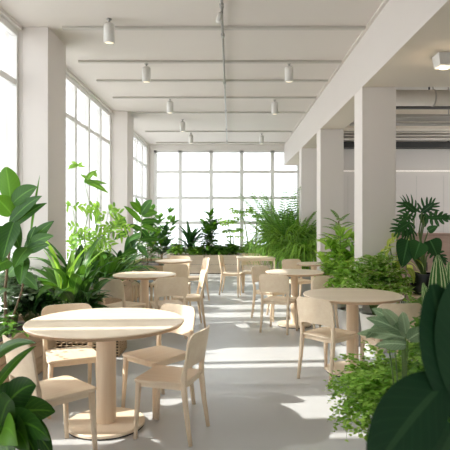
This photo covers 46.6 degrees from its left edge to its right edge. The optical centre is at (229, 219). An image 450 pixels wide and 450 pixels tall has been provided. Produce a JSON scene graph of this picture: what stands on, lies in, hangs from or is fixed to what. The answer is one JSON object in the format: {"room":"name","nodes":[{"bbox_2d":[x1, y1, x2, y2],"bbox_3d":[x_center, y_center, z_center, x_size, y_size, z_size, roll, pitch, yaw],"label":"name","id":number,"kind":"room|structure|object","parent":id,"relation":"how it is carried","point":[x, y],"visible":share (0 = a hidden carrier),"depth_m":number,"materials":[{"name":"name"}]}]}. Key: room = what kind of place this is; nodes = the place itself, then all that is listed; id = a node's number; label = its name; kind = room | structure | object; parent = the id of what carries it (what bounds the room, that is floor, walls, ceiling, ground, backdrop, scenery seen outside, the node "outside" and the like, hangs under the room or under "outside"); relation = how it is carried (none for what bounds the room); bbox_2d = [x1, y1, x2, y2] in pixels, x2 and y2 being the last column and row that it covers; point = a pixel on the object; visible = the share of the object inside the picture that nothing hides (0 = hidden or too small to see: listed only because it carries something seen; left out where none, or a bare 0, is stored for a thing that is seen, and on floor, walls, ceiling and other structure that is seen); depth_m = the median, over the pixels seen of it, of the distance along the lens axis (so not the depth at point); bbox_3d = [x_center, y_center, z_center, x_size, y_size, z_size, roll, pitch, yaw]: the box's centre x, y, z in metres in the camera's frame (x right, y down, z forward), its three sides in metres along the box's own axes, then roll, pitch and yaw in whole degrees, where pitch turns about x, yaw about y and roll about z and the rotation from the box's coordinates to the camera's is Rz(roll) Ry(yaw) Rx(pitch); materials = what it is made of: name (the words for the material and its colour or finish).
{"room":"cafe","nodes":[
{"label":"cafe","id":0,"kind":"room"},
{"bbox_2d":[0,7,148,300],"bbox_3d":[-2.525,-0.380,6.000,0.250,3.700,19.000,0,0,0],"label":"wall","id":1,"kind":"structure","parent":0,"point":[3,13],"depth_m":6.04,"materials":[{"name":"white paint"}]},
{"bbox_2d":[0,14,18,316],"bbox_3d":[-2.430,-0.570,4.040,0.180,3.240,4.000,0,0,0],"label":"window","id":2,"kind":"structure","parent":1,"relation":"in","point":[12,79],"depth_m":5.99,"materials":[{"name":"paint"}]},
{"bbox_2d":[0,28,3,307],"bbox_3d":[-2.600,-0.570,5.940,0.024,3.200,0.160,0,0,0],"label":"window pane","id":3,"kind":"object","parent":2,"relation":"attached to","point":[1,30],"visible":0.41,"depth_m":5.95,"materials":[{"name":"glass"}]},
{"bbox_2d":[66,73,110,253],"bbox_3d":[-2.430,-0.570,8.700,0.180,3.240,4.000,0,0,0],"label":"window","id":4,"kind":"structure","parent":1,"relation":"in","point":[75,87],"depth_m":9.05,"materials":[{"name":"paint"}]},
{"bbox_2d":[66,84,68,262],"bbox_3d":[-2.600,-0.570,8.300,0.024,3.200,0.300,0,0,0],"label":"window pane","id":5,"kind":"object","parent":4,"relation":"attached to","point":[67,85],"visible":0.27,"depth_m":8.34,"materials":[{"name":"glass"}]},
{"bbox_2d":[77,93,81,248],"bbox_3d":[-2.600,-0.570,9.025,0.024,3.200,0.250,0,0,0],"label":"window pane","id":6,"kind":"object","parent":4,"relation":"attached to","point":[79,97],"visible":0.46,"depth_m":8.99,"materials":[{"name":"glass"}]},
{"bbox_2d":[90,104,91,232],"bbox_3d":[-2.600,-0.570,9.725,0.024,3.200,0.250,0,0,0],"label":"window pane","id":7,"kind":"object","parent":4,"relation":"attached to","point":[90,104],"visible":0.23,"depth_m":9.74,"materials":[{"name":"glass"}]},
{"bbox_2d":[134,134,146,258],"bbox_3d":[-2.430,-0.570,13.400,0.180,3.240,4.000,0,0,0],"label":"window","id":8,"kind":"structure","parent":1,"relation":"in","point":[137,140],"depth_m":14.55,"materials":[{"name":"paint"}]},
{"bbox_2d":[16,274,410,449],"bbox_3d":[1.900,1.520,6.050,9.200,0.100,19.300,0,0,0],"label":"floor","id":9,"kind":"structure","parent":0,"point":[256,398],"depth_m":4.48,"materials":[{"name":"grey concrete"}]},
{"bbox_2d":[0,326,54,449],"bbox_3d":[-0.995,0.970,2.352,0.654,1.000,0.387,0,0,16],"label":"leaf plant","id":10,"kind":"object","parent":9,"relation":"on","point":[22,414],"visible":1,"depth_m":2.32,"materials":[{"name":"green plant"}]},
{"bbox_2d":[0,314,55,383],"bbox_3d":[-2.040,1.223,4.460,0.496,0.494,1.936,0,0,0],"label":"wooden planter","id":11,"kind":"object","parent":9,"relation":"on","point":[38,350],"visible":0.16,"depth_m":4.92,"materials":[{"name":"brown wood"}]},
{"bbox_2d":[0,294,28,337],"bbox_3d":[-1.891,0.799,4.119,0.592,0.505,0.598,0,0,29],"label":"shrub","id":12,"kind":"object","parent":11,"relation":"on","point":[12,324],"visible":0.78,"depth_m":4.16,"materials":[{"name":"green plant"}]},
{"bbox_2d":[0,252,42,325],"bbox_3d":[-2.072,0.656,5.108,0.507,0.790,0.560,0,0,0],"label":"shrub","id":13,"kind":"object","parent":11,"relation":"on","point":[12,282],"visible":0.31,"depth_m":5.03,"materials":[{"name":"green plant"}]},
{"bbox_2d":[0,167,53,336],"bbox_3d":[-1.821,0.292,4.550,0.680,1.502,0.504,0,0,0],"label":"fig","id":14,"kind":"object","parent":11,"relation":"on","point":[16,202],"visible":0.99,"depth_m":4.51,"materials":[{"name":"green plant"}]},
{"bbox_2d":[0,292,61,322],"bbox_3d":[-1.991,0.858,5.213,0.633,0.388,0.549,0,0,-39],"label":"leafy shrub","id":15,"kind":"object","parent":11,"relation":"on","point":[36,305],"visible":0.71,"depth_m":5.11,"materials":[{"name":"green plant"}]},
{"bbox_2d":[22,27,65,311],"bbox_3d":[-2.250,-0.380,6.370,0.300,3.700,0.660,0,0,0],"label":"column","id":16,"kind":"structure","parent":9,"relation":"on","point":[43,52],"depth_m":6.04,"materials":[{"name":"paint"}]},
{"bbox_2d":[2,335,97,449],"bbox_3d":[-1.131,1.087,3.240,0.406,0.771,0.476,0,0,45],"label":"dining chair","id":17,"kind":"object","parent":9,"relation":"on","point":[64,389],"visible":0.52,"depth_m":3.21,"materials":[{"name":"brown wood"}]},
{"bbox_2d":[41,303,95,418],"bbox_3d":[-1.268,1.087,4.159,0.406,0.771,0.476,0,0,-25],"label":"dining chair","id":18,"kind":"object","parent":9,"relation":"on","point":[68,356],"visible":0.44,"depth_m":4.16,"materials":[{"name":"brown wood"}]},
{"bbox_2d":[56,341,95,350],"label":"wicker planter","id":19,"kind":"object","parent":9,"relation":"on","point":[59,344],"depth_m":5.60,"materials":[{"name":"wicker"}]},
{"bbox_2d":[25,233,111,308],"bbox_3d":[-1.808,0.638,5.766,1.033,1.008,1.802,0,0,0],"label":"peace lily","id":20,"kind":"object","parent":19,"relation":"in","point":[77,291],"visible":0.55,"depth_m":5.66,"materials":[{"name":"green plant"}]},
{"bbox_2d":[23,308,183,440],"bbox_3d":[-0.888,1.095,3.750,1.112,0.751,1.112,0,0,0],"label":"round table","id":21,"kind":"object","parent":9,"relation":"on","point":[102,326],"visible":0.91,"depth_m":3.68,"materials":[{"name":"brown wood"}]},
{"bbox_2d":[89,280,138,304],"bbox_3d":[-2.020,1.233,8.500,0.616,0.474,3.016,0,0,0],"label":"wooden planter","id":22,"kind":"object","parent":9,"relation":"on","point":[128,288],"visible":0.04,"depth_m":8.78,"materials":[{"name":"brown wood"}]},
{"bbox_2d":[66,161,134,268],"bbox_3d":[-1.849,0.111,7.406,0.952,1.897,0.564,0,0,0],"label":"plant","id":23,"kind":"object","parent":22,"relation":"in","point":[73,240],"visible":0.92,"depth_m":7.42,"materials":[{"name":"green plant"}]},
{"bbox_2d":[67,251,145,285],"bbox_3d":[-1.747,0.764,7.836,1.156,0.597,1.332,0,0,0],"label":"rosette","id":24,"kind":"object","parent":22,"relation":"on","point":[114,266],"visible":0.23,"depth_m":7.61,"materials":[{"name":"green plant"}]},
{"bbox_2d":[96,250,149,280],"bbox_3d":[-1.763,0.731,8.437,1.123,0.664,1.435,0,0,0],"label":"rosette","id":25,"kind":"object","parent":22,"relation":"on","point":[119,253],"visible":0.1,"depth_m":8.32,"materials":[{"name":"green plant"}]},
{"bbox_2d":[104,235,162,271],"bbox_3d":[-1.766,0.659,9.494,1.117,0.808,1.593,0,0,0],"label":"rosette","id":26,"kind":"object","parent":22,"relation":"on","point":[133,242],"visible":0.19,"depth_m":9.38,"materials":[{"name":"green plant"}]},
{"bbox_2d":[114,198,160,267],"bbox_3d":[-1.639,0.338,9.235,0.814,1.456,0.375,0,0,0],"label":"plant","id":27,"kind":"object","parent":22,"relation":"on","point":[144,210],"visible":0.83,"depth_m":9.23,"materials":[{"name":"green plant"}]},
{"bbox_2d":[99,278,145,307],"bbox_3d":[-1.334,1.087,6.464,0.406,0.771,0.476,0,0,34],"label":"dining chair","id":28,"kind":"object","parent":9,"relation":"on","point":[115,287],"visible":0.6,"depth_m":6.28,"materials":[{"name":"brown wood"}]},
{"bbox_2d":[113,111,133,271],"bbox_3d":[-2.250,-0.380,11.050,0.300,3.700,0.700,0,0,0],"label":"column","id":29,"kind":"structure","parent":9,"relation":"on","point":[123,122],"depth_m":10.70,"materials":[{"name":"paint"}]},
{"bbox_2d":[113,271,175,308],"bbox_3d":[-1.135,1.095,6.950,0.830,0.751,0.830,0,0,0],"label":"round table","id":30,"kind":"object","parent":9,"relation":"on","point":[144,277],"visible":0.62,"depth_m":6.90,"materials":[{"name":"brown wood"}]},
{"bbox_2d":[134,258,168,286],"bbox_3d":[-1.885,1.233,12.500,0.886,0.474,2.216,0,0,0],"label":"wooden planter","id":31,"kind":"object","parent":9,"relation":"on","point":[159,268],"visible":0.13,"depth_m":12.46,"materials":[{"name":"brown wood"}]},
{"bbox_2d":[134,217,169,265],"bbox_3d":[-1.808,0.502,11.758,0.925,1.140,0.654,0,0,0],"label":"shrub","id":32,"kind":"object","parent":31,"relation":"on","point":[162,238],"visible":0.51,"depth_m":11.76,"materials":[{"name":"green plant"}]},
{"bbox_2d":[148,223,176,265],"bbox_3d":[-1.608,0.557,12.221,0.697,1.029,0.664,0,0,-37],"label":"shrub","id":33,"kind":"object","parent":31,"relation":"on","point":[165,228],"visible":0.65,"depth_m":12.19,"materials":[{"name":"green plant"}]},
{"bbox_2d":[152,207,178,259],"bbox_3d":[-1.607,0.371,12.830,0.641,1.400,0.624,0,0,-28],"label":"plant","id":34,"kind":"object","parent":31,"relation":"on","point":[171,218],"visible":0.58,"depth_m":12.80,"materials":[{"name":"green plant"}]},
{"bbox_2d":[121,303,195,419],"bbox_3d":[-0.552,1.087,4.153,0.406,0.771,0.476,0,0,41],"label":"dining chair","id":35,"kind":"object","parent":9,"relation":"on","point":[158,354],"visible":0.59,"depth_m":4.12,"materials":[{"name":"brown wood"}]},
{"bbox_2d":[149,277,186,338],"bbox_3d":[-0.785,1.087,6.600,0.406,0.771,0.476,0,0,-20],"label":"dining chair","id":36,"kind":"object","parent":9,"relation":"on","point":[171,286],"visible":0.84,"depth_m":6.41,"materials":[{"name":"brown wood"}]},
{"bbox_2d":[133,325,209,446],"bbox_3d":[-0.381,1.106,3.618,0.452,0.732,0.386,0,0,17],"label":"dining chair","id":37,"kind":"object","parent":9,"relation":"on","point":[159,377],"visible":1,"depth_m":3.50,"materials":[{"name":"brown wood"}]},
{"bbox_2d":[163,264,190,305],"bbox_3d":[-0.862,1.087,8.557,0.406,0.771,0.476,0,0,3],"label":"dining chair","id":38,"kind":"object","parent":9,"relation":"on","point":[181,270],"visible":0.51,"depth_m":8.35,"materials":[{"name":"brown wood"}]},
{"bbox_2d":[167,254,204,273],"bbox_3d":[-1.220,1.213,14.550,1.016,0.514,0.616,0,0,0],"label":"wooden planter","id":39,"kind":"object","parent":9,"relation":"on","point":[196,264],"visible":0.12,"depth_m":14.25,"materials":[{"name":"brown wood"}]},
{"bbox_2d":[167,221,214,254],"bbox_3d":[-1.112,0.511,14.518,1.558,1.020,1.534,0,0,0],"label":"tree","id":40,"kind":"object","parent":39,"relation":"on","point":[191,237],"visible":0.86,"depth_m":14.41,"materials":[{"name":"green plant"}]},
{"bbox_2d":[172,270,206,327],"bbox_3d":[-0.558,1.087,7.229,0.476,0.771,0.406,0,0,-12],"label":"dining chair","id":41,"kind":"object","parent":9,"relation":"on","point":[190,297],"visible":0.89,"depth_m":7.08,"materials":[{"name":"brown wood"}]},
{"bbox_2d":[188,257,209,300],"bbox_3d":[-0.619,1.087,9.634,0.476,0.771,0.406,0,0,-19],"label":"dining chair","id":42,"kind":"object","parent":9,"relation":"on","point":[205,263],"visible":0.67,"depth_m":9.51,"materials":[{"name":"brown wood"}]},
{"bbox_2d":[204,254,240,273],"bbox_3d":[-0.200,1.213,14.550,0.996,0.514,0.616,0,0,0],"label":"wooden planter","id":43,"kind":"object","parent":9,"relation":"on","point":[230,261],"visible":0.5,"depth_m":14.25,"materials":[{"name":"brown wood"}]},
{"bbox_2d":[197,208,221,254],"bbox_3d":[-0.574,0.345,14.511,0.722,1.372,0.705,0,0,-44],"label":"plant","id":44,"kind":"object","parent":43,"relation":"in","point":[209,228],"visible":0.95,"depth_m":14.44,"materials":[{"name":"green plant"}]},
{"bbox_2d":[217,217,243,243],"bbox_3d":[-0.003,0.467,14.598,0.884,1.111,0.751,0,0,0],"label":"plant","id":45,"kind":"object","parent":43,"relation":"on","point":[228,221],"visible":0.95,"depth_m":14.49,"materials":[{"name":"green plant"}]},
{"bbox_2d":[218,255,242,295],"bbox_3d":[0.007,1.087,10.407,0.476,0.771,0.406,0,0,9],"label":"dining chair","id":46,"kind":"object","parent":9,"relation":"on","point":[221,260],"visible":0.99,"depth_m":10.25,"materials":[{"name":"brown wood"}]},
{"bbox_2d":[241,253,260,292],"bbox_3d":[0.448,1.087,10.793,0.406,0.771,0.476,0,0,-3],"label":"dining chair","id":47,"kind":"object","parent":9,"relation":"on","point":[243,254],"visible":0.52,"depth_m":10.96,"materials":[{"name":"brown wood"}]},
{"bbox_2d":[237,256,275,296],"bbox_3d":[0.500,1.095,10.200,0.740,0.750,0.560,0,0,0],"label":"square table","id":48,"kind":"object","parent":9,"relation":"on","point":[239,258],"visible":0.83,"depth_m":9.94,"materials":[{"name":"brown wood"}]},
{"bbox_2d":[235,179,300,268],"bbox_3d":[1.284,0.234,12.711,2.426,2.472,2.220,0,0,-3],"label":"areca palm","id":49,"kind":"object","parent":9,"relation":"on","point":[264,209],"visible":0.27,"depth_m":12.44,"materials":[{"name":"green plant"}]},
{"bbox_2d":[251,265,289,321],"bbox_3d":[0.589,1.087,7.830,0.476,0.771,0.406,0,0,44],"label":"dining chair","id":50,"kind":"object","parent":9,"relation":"on","point":[256,271],"visible":0.54,"depth_m":7.81,"materials":[{"name":"brown wood"}]},
{"bbox_2d":[231,221,316,294],"bbox_3d":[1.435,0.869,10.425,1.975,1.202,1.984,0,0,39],"label":"grass mound","id":51,"kind":"object","parent":9,"relation":"on","point":[306,251],"visible":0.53,"depth_m":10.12,"materials":[{"name":"green plant"}]},
{"bbox_2d":[259,274,296,334],"bbox_3d":[0.643,1.087,6.941,0.406,0.771,0.476,0,0,24],"label":"dining chair","id":52,"kind":"object","parent":9,"relation":"on","point":[267,282],"visible":0.94,"depth_m":6.78,"materials":[{"name":"brown wood"}]},
{"bbox_2d":[251,204,316,237],"bbox_3d":[1.405,0.529,11.733,1.945,1.883,1.875,0,0,15],"label":"fern","id":53,"kind":"object","parent":9,"relation":"on","point":[282,226],"visible":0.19,"depth_m":11.45,"materials":[{"name":"green plant"}]},
{"bbox_2d":[266,269,323,328],"bbox_3d":[0.900,1.095,7.300,0.810,0.751,0.810,0,0,0],"label":"round table","id":54,"kind":"object","parent":9,"relation":"on","point":[294,274],"visible":0.88,"depth_m":7.25,"materials":[{"name":"brown wood"}]},
{"bbox_2d":[282,259,310,295],"bbox_3d":[1.181,1.087,9.178,0.406,0.771,0.476,0,0,-27],"label":"dining chair","id":55,"kind":"object","parent":9,"relation":"on","point":[286,263],"visible":0.41,"depth_m":9.34,"materials":[{"name":"brown wood"}]},
{"bbox_2d":[299,148,316,261],"bbox_3d":[1.805,-0.070,11.920,0.410,3.080,0.400,0,0,0],"label":"column","id":56,"kind":"structure","parent":9,"relation":"on","point":[307,156],"depth_m":11.72,"materials":[{"name":"paint"}]},
{"bbox_2d":[296,275,338,330],"bbox_3d":[1.148,1.087,6.821,0.406,0.771,0.476,0,0,-25],"label":"dining chair","id":57,"kind":"object","parent":9,"relation":"on","point":[318,282],"visible":0.31,"depth_m":6.60,"materials":[{"name":"brown wood"}]},
{"bbox_2d":[297,296,358,385],"bbox_3d":[0.898,1.087,4.851,0.476,0.771,0.406,0,0,-42],"label":"dining chair","id":58,"kind":"object","parent":9,"relation":"on","point":[310,310],"visible":0.98,"depth_m":4.75,"materials":[{"name":"brown wood"}]},
{"bbox_2d":[317,129,343,270],"bbox_3d":[1.805,-0.070,9.450,0.410,3.080,0.400,0,0,0],"label":"column","id":59,"kind":"structure","parent":9,"relation":"on","point":[330,142],"depth_m":9.25,"materials":[{"name":"paint"}]},
{"bbox_2d":[314,253,347,324],"bbox_3d":[1.517,0.961,7.455,0.688,1.018,0.664,0,0,-10],"label":"shrub","id":60,"kind":"object","parent":9,"relation":"on","point":[330,268],"visible":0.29,"depth_m":7.36,"materials":[{"name":"green plant"}]},
{"bbox_2d":[312,225,353,273],"bbox_3d":[1.683,0.770,7.762,0.895,1.400,0.859,0,0,0],"label":"shrub","id":61,"kind":"object","parent":9,"relation":"on","point":[336,246],"visible":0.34,"depth_m":7.70,"materials":[{"name":"green plant"}]},
{"bbox_2d":[315,209,353,262],"bbox_3d":[1.819,0.646,8.808,0.926,1.647,0.954,0,0,-35],"label":"tree fern","id":62,"kind":"object","parent":9,"relation":"on","point":[333,212],"visible":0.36,"depth_m":8.76,"materials":[{"name":"green plant"}]},
{"bbox_2d":[333,304,345,324],"bbox_3d":[1.520,1.280,7.450,0.320,0.380,0.320,0,0,0],"label":"pot","id":63,"kind":"object","parent":9,"relation":"on","point":[339,305],"depth_m":7.32,"materials":[{"name":"ceramic"}]},
{"bbox_2d":[322,260,371,345],"bbox_3d":[1.423,0.971,6.152,0.638,0.999,0.660,0,0,-24],"label":"leafy shrub","id":64,"kind":"object","parent":9,"relation":"on","point":[342,269],"visible":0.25,"depth_m":6.12,"materials":[{"name":"green plant"}]},
{"bbox_2d":[303,288,403,376],"bbox_3d":[1.190,1.095,5.080,0.950,0.751,0.950,0,0,0],"label":"round table","id":65,"kind":"object","parent":9,"relation":"on","point":[352,298],"visible":0.66,"depth_m":5.03,"materials":[{"name":"brown wood"}]},
{"bbox_2d":[359,310,387,352],"bbox_3d":[1.660,1.260,5.920,0.380,0.420,0.380,0,0,0],"label":"pot","id":66,"kind":"object","parent":9,"relation":"on","point":[366,324],"depth_m":5.84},
{"bbox_2d":[354,87,395,339],"bbox_3d":[1.805,-0.070,6.530,0.410,3.080,0.400,0,0,0],"label":"column","id":67,"kind":"structure","parent":9,"relation":"on","point":[374,107],"depth_m":6.33,"materials":[{"name":"paint"}]},
{"bbox_2d":[337,248,417,352],"bbox_3d":[1.673,0.889,5.942,0.926,1.162,0.818,0,0,0],"label":"variegated shrub","id":68,"kind":"object","parent":9,"relation":"on","point":[376,271],"visible":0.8,"depth_m":5.79,"materials":[{"name":"green plant"}]},
{"bbox_2d":[323,340,449,441],"bbox_3d":[0.965,1.103,2.975,0.801,0.733,0.886,0,0,-28],"label":"fern","id":69,"kind":"object","parent":9,"relation":"on","point":[366,386],"visible":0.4,"depth_m":2.94,"materials":[{"name":"green plant"}]},
{"bbox_2d":[357,308,418,383],"bbox_3d":[0.641,0.900,2.050,0.337,1.141,0.260,0,0,0],"label":"leaf plant","id":70,"kind":"object","parent":9,"relation":"on","point":[393,330],"visible":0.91,"depth_m":1.99,"materials":[{"name":"plant"}]},
{"bbox_2d":[360,303,421,361],"bbox_3d":[1.415,1.087,4.617,0.406,0.771,0.476,0,0,-7],"label":"dining chair","id":71,"kind":"object","parent":9,"relation":"on","point":[411,309],"visible":0.17,"depth_m":4.42,"materials":[{"name":"brown wood"}]},
{"bbox_2d":[380,233,423,302],"bbox_3d":[1.951,0.795,6.034,0.609,1.349,0.420,0,0,0],"label":"plant","id":72,"kind":"object","parent":9,"relation":"on","point":[411,272],"visible":0.24,"depth_m":5.98,"materials":[{"name":"green plant"}]},
{"bbox_2d":[366,281,449,449],"bbox_3d":[0.450,0.782,1.120,0.381,1.376,0.280,0,0,0],"label":"rubber plant","id":73,"kind":"object","parent":9,"relation":"on","point":[413,413],"visible":1,"depth_m":1.06,"materials":[{"name":"green plant"}]},
{"bbox_2d":[394,316,421,360],"bbox_3d":[1.525,1.026,3.648,0.786,0.888,0.738,0,0,12],"label":"leafy shrub","id":74,"kind":"object","parent":9,"relation":"on","point":[416,348],"visible":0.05,"depth_m":3.62,"materials":[{"name":"green plant"}]},
{"bbox_2d":[398,352,424,379],"bbox_3d":[1.214,1.010,2.751,0.669,0.919,0.682,0,0,17],"label":"fern","id":75,"kind":"object","parent":9,"relation":"on","point":[416,368],"visible":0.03,"depth_m":2.77,"materials":[{"name":"green plant"}]},
{"bbox_2d":[411,292,421,300],"bbox_3d":[2.220,1.161,5.997,0.330,0.621,0.337,0,0,0],"label":"plant stand","id":76,"kind":"object","parent":9,"relation":"on","point":[414,295],"visible":0.13,"depth_m":5.91,"materials":[{"name":"brown wood"}]},
{"bbox_2d":[390,194,449,294],"bbox_3d":[2.137,0.275,5.923,0.730,1.150,0.454,0,0,0],"label":"monstera","id":77,"kind":"object","parent":76,"relation":"on","point":[406,249],"visible":0.9,"depth_m":5.88,"materials":[{"name":"green plant"}]},
{"bbox_2d":[410,272,430,294],"bbox_3d":[2.220,0.730,6.000,0.300,0.240,0.300,0,0,0],"label":"pot","id":78,"kind":"object","parent":76,"relation":"on","point":[422,277],"depth_m":5.89,"materials":[{"name":"ceramic"}]},
{"bbox_2d":[396,232,449,302],"bbox_3d":[3.320,0.848,9.188,0.960,1.245,0.545,0,0,0],"label":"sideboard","id":79,"kind":"object","parent":9,"relation":"on","point":[445,237],"visible":0.28,"depth_m":8.94,"materials":[{"name":"brown wood"}]},
{"bbox_2d":[421,255,449,301],"bbox_3d":[1.611,0.861,3.935,0.300,1.218,0.335,0,0,30],"label":"plant","id":80,"kind":"object","parent":9,"relation":"on","point":[440,275],"visible":0.12,"depth_m":3.85,"materials":[{"name":"green plant"}]},
{"bbox_2d":[149,145,283,257],"bbox_3d":[-0.200,-0.380,15.600,5.000,3.700,0.200,0,0,0],"label":"wall","id":81,"kind":"structure","parent":0,"point":[152,148],"depth_m":15.50,"materials":[{"name":"white paint"}]},
{"bbox_2d":[154,150,298,249],"bbox_3d":[-0.090,-0.585,15.520,4.420,2.970,0.160,0,0,0],"label":"window","id":82,"kind":"structure","parent":81,"relation":"in","point":[179,171],"depth_m":15.52,"materials":[{"name":"paint"}]},
{"bbox_2d":[283,0,388,144],"bbox_3d":[1.580,-2.220,6.000,0.040,0.020,19.000,0,0,0],"label":"trim","id":83,"kind":"structure","parent":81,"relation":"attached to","point":[384,2],"depth_m":7.03,"materials":[{"name":"paint"}]},
{"bbox_2d":[0,0,449,144],"bbox_3d":[1.900,-2.305,6.050,9.200,0.150,19.300,0,0,0],"label":"ceiling","id":84,"kind":"structure","parent":0,"point":[53,14],"depth_m":7.05,"materials":[{"name":"paint"}]},
{"bbox_2d":[104,18,114,44],"bbox_3d":[-1.340,-2.095,5.800,0.120,0.270,0.120,0,0,0],"label":"ceiling light","id":85,"kind":"object","parent":84,"relation":"in","point":[109,28],"visible":1,"depth_m":5.75,"materials":[{"name":"metal"}]},
{"bbox_2d":[78,60,341,63],"bbox_3d":[-0.280,-2.215,7.330,3.680,0.030,0.060,0,0,0],"label":"trim","id":86,"kind":"structure","parent":84,"relation":"attached to","point":[79,61],"depth_m":7.30,"materials":[{"name":"paint"}]},
{"bbox_2d":[96,80,327,81],"bbox_3d":[-0.280,-2.215,8.330,3.680,0.030,0.060,0,0,0],"label":"trim","id":87,"kind":"structure","parent":84,"relation":"attached to","point":[96,80],"depth_m":8.30,"materials":[{"name":"paint"}]},
{"bbox_2d":[62,26,365,29],"bbox_3d":[-0.185,-2.215,6.040,3.490,0.030,0.060,0,0,0],"label":"trim","id":88,"kind":"structure","parent":84,"relation":"attached to","point":[63,27],"depth_m":6.01,"materials":[{"name":"paint"}]},
{"bbox_2d":[113,97,315,98],"bbox_3d":[-0.280,-2.215,9.480,3.680,0.030,0.060,0,0,0],"label":"trim","id":89,"kind":"structure","parent":84,"relation":"attached to","point":[113,97],"depth_m":9.47,"materials":[{"name":"paint"}]},
{"bbox_2d":[128,112,305,113],"bbox_3d":[-0.280,-2.215,10.800,3.680,0.030,0.060,0,0,0],"label":"trim","id":90,"kind":"structure","parent":84,"relation":"attached to","point":[128,112],"depth_m":10.77,"materials":[{"name":"paint"}]},
{"bbox_2d":[219,0,227,142],"bbox_3d":[-0.085,-2.189,9.500,0.044,0.081,10.600,0,0,0],"label":"rail","id":91,"kind":"object","parent":84,"relation":"attached to","point":[221,5],"visible":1,"depth_m":6.90,"materials":[{"name":"white metal"}]},
{"bbox_2d":[284,0,449,165],"bbox_3d":[1.805,-1.920,6.000,0.410,0.620,19.000,0,0,0],"label":"beam","id":92,"kind":"structure","parent":84,"relation":"attached to","point":[405,35],"depth_m":5.71,"materials":[{"name":"paint"}]},
{"bbox_2d":[344,131,449,140],"bbox_3d":[4.200,-1.980,11.380,4.200,0.500,0.160,0,0,0],"label":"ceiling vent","id":93,"kind":"object","parent":84,"relation":"in","point":[348,135],"visible":0.18,"depth_m":11.39,"materials":[{"name":"grey metal"}]},
{"bbox_2d":[344,109,449,130],"bbox_3d":[4.205,-1.990,10.150,4.390,0.480,0.300,0,0,0],"label":"beam recess","id":94,"kind":"structure","parent":84,"relation":"attached to","point":[398,111],"depth_m":10.00,"materials":[{"name":"paint"}]},
{"bbox_2d":[344,141,449,148],"bbox_3d":[4.255,-1.940,12.040,4.250,0.580,0.280,0,0,0],"label":"duct","id":95,"kind":"object","parent":84,"relation":"attached to","point":[347,145],"visible":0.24,"depth_m":11.90,"materials":[{"name":"metal"}]},
{"bbox_2d":[349,122,449,125],"bbox_3d":[4.205,-1.925,9.000,4.290,0.609,0.060,0,0,0],"label":"pipe","id":96,"kind":"object","parent":84,"relation":"attached to","point":[352,123],"visible":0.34,"depth_m":8.98,"materials":[{"name":"white metal"}]},
{"bbox_2d":[396,87,449,106],"bbox_3d":[4.200,-1.929,7.500,4.300,0.601,0.242,0,0,0],"label":"ventilation duct","id":97,"kind":"object","parent":84,"relation":"hanging from","point":[433,97],"visible":0.7,"depth_m":7.40,"materials":[{"name":"white metal"}]},
{"bbox_2d":[396,114,449,119],"bbox_3d":[4.205,-1.966,8.900,4.290,0.529,0.100,0,0,0],"label":"pipe","id":98,"kind":"object","parent":84,"relation":"attached to","point":[397,115],"visible":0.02,"depth_m":8.86,"materials":[{"name":"grey metal"}]},
{"bbox_2d":[396,87,449,108],"bbox_3d":[4.190,-1.960,7.920,4.320,0.540,0.140,0,0,0],"label":"cable tray","id":99,"kind":"object","parent":84,"relation":"hanging from","point":[397,107],"visible":0.21,"depth_m":7.86,"materials":[{"name":"metal"}]},
{"bbox_2d":[344,141,449,250],"bbox_3d":[4.260,-0.380,12.275,4.280,3.700,0.150,0,0,0],"label":"wall","id":100,"kind":"structure","parent":0,"point":[429,184],"depth_m":12.20,"materials":[{"name":"grey paint"}]},
{"bbox_2d":[397,44,449,86],"bbox_3d":[4.205,-1.920,1.415,4.390,0.620,9.830,0,0,0],"label":"soffit","id":101,"kind":"structure","parent":0,"point":[426,75],"depth_m":5.91,"materials":[{"name":"paint"}]},
{"bbox_2d":[432,52,449,69],"bbox_3d":[2.090,-1.542,5.100,0.179,0.137,0.179,0,0,0],"label":"ceiling light","id":102,"kind":"object","parent":101,"relation":"attached to","point":[441,60],"visible":1,"depth_m":5.03,"materials":[{"name":"metal"}]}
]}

